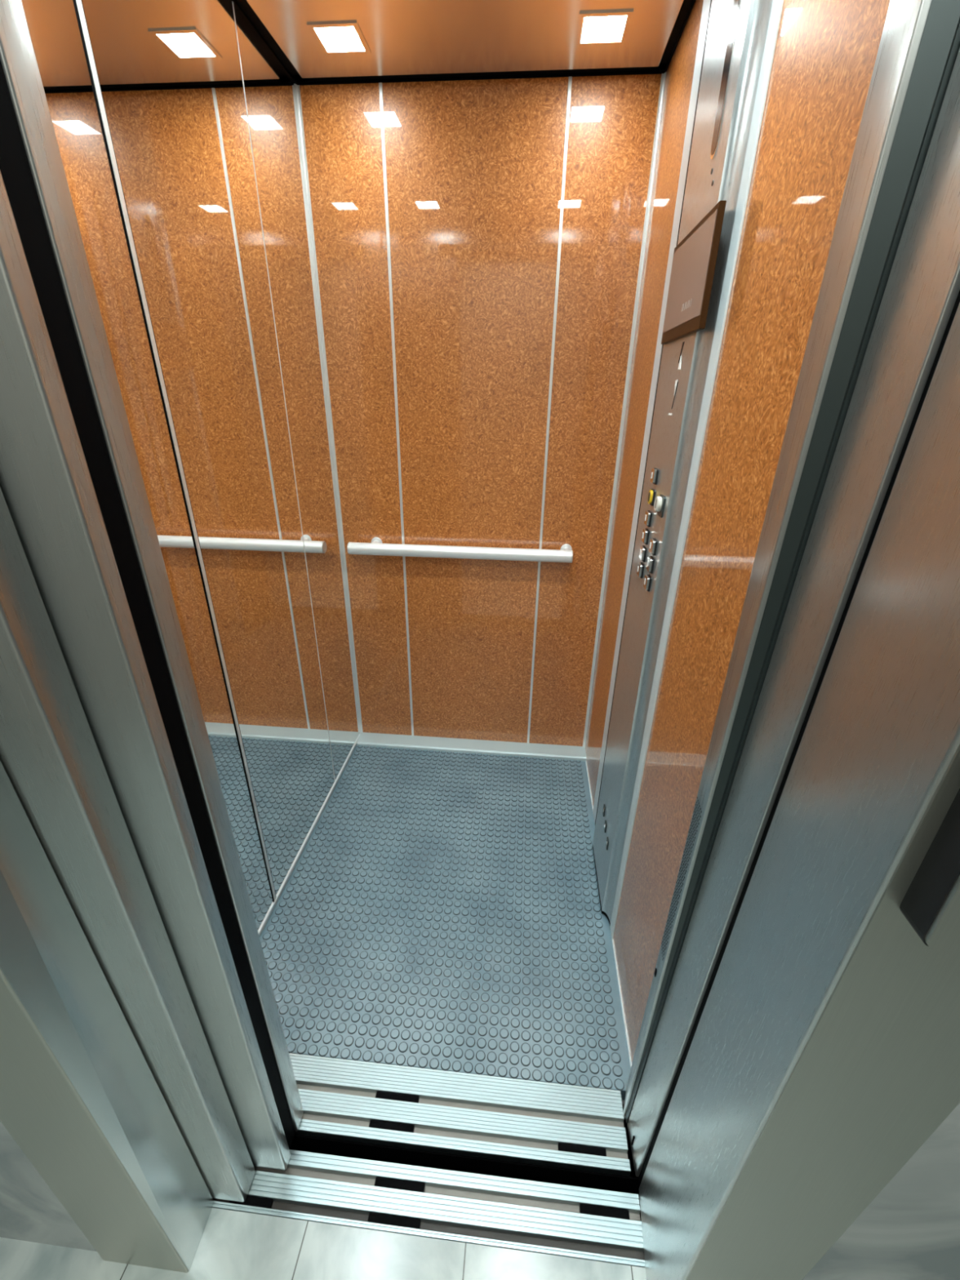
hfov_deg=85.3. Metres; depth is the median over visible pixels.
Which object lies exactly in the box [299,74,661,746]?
wall
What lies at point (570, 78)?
trim
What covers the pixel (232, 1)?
trim
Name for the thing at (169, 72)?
mirror
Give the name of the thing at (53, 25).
mirror
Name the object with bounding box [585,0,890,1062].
wall
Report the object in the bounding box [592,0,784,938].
control panel
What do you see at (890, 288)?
elevator door
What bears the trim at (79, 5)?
attached to the wall
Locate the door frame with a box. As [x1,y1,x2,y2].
[0,302,959,1279]
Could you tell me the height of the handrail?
0.055 m
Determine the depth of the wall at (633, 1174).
1.46 m
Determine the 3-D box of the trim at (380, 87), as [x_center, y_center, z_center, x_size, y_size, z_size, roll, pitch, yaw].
[-0.292,-0.558,1.920,0.010,2.199,0.007,3,25,4]
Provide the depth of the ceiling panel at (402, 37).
1.25 m
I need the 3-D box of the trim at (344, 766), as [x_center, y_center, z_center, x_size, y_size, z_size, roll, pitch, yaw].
[-0.611,0.697,1.824,0.016,0.008,1.258,3,25,4]
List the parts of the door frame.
plate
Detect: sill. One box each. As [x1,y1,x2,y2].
[212,1149,644,1267]
[288,1053,631,1176]
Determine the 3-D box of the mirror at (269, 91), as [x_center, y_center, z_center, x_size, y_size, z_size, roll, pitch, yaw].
[-0.556,-0.498,1.782,0.012,2.199,0.342,3,25,4]
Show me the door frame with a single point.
(824, 1053)
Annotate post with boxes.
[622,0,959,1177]
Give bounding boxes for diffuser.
[314,26,364,52]
[581,15,626,42]
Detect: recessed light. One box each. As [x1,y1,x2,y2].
[306,21,371,55]
[575,9,633,46]
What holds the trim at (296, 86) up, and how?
attached to the wall at (474, 167)
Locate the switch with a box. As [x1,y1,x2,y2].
[653,494,666,517]
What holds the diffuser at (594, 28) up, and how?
attached to the recessed light at (609, 27)
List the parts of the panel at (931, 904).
plate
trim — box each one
[75,0,276,901]
[231,0,335,782]
[235,0,693,81]
[257,733,359,935]
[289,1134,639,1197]
[294,83,363,733]
[378,82,413,735]
[527,76,572,743]
[582,71,666,747]
[585,760,631,1067]
[638,290,959,1185]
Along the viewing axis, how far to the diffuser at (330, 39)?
1.28 m
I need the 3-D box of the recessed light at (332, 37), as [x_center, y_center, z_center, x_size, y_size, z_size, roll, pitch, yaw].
[-0.342,-1.472,1.276,0.120,0.005,0.120,3,25,4]
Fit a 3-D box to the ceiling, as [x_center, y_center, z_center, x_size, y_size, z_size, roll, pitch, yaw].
[-0.072,-1.319,0.786,1.122,0.144,1.471,3,25,4]
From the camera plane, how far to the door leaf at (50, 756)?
0.64 m
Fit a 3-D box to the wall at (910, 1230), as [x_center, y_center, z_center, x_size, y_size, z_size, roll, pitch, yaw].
[-0.177,-0.046,0.389,4.200,2.600,0.052,3,25,4]
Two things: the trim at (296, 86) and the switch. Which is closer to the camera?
the switch
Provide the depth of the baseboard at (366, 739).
2.32 m
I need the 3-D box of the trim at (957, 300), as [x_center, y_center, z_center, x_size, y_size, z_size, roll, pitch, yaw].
[0.385,0.140,0.601,0.102,2.100,0.014,3,25,4]
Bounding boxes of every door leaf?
[0,0,303,1150]
[0,170,290,1170]
[0,487,255,1202]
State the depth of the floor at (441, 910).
1.54 m
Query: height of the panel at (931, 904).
0.280 m
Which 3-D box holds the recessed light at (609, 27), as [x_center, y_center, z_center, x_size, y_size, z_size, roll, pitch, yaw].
[0.290,-1.440,1.228,0.120,0.005,0.120,3,25,4]
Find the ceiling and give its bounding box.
[231,0,696,85]
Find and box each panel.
[246,0,683,78]
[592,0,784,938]
[899,788,959,953]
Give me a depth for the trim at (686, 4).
1.39 m
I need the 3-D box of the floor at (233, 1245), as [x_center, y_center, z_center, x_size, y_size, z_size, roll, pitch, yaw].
[-0.264,1.473,0.253,4.200,0.040,1.632,3,25,4]
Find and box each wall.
[0,1102,959,1279]
[297,1104,638,1177]
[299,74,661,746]
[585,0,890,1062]
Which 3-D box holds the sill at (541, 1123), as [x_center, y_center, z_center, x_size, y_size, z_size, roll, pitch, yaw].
[-0.189,1.039,1.167,1.008,0.024,0.139,3,25,4]
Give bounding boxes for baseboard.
[355,732,586,761]
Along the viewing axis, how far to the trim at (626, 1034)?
1.38 m
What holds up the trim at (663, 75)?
attached to the wall at (474, 167)
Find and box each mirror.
[21,0,273,931]
[81,0,334,896]
[233,3,359,780]
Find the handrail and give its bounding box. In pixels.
[346,537,573,563]
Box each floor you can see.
[0,1207,646,1279]
[259,745,631,1100]
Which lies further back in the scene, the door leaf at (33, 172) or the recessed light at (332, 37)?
the recessed light at (332, 37)
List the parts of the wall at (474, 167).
wall panel, wall panel, wall panel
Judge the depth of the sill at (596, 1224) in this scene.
1.01 m
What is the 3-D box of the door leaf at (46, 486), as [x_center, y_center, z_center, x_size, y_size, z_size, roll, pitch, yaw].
[-0.711,0.097,0.647,0.672,2.102,0.027,3,25,4]

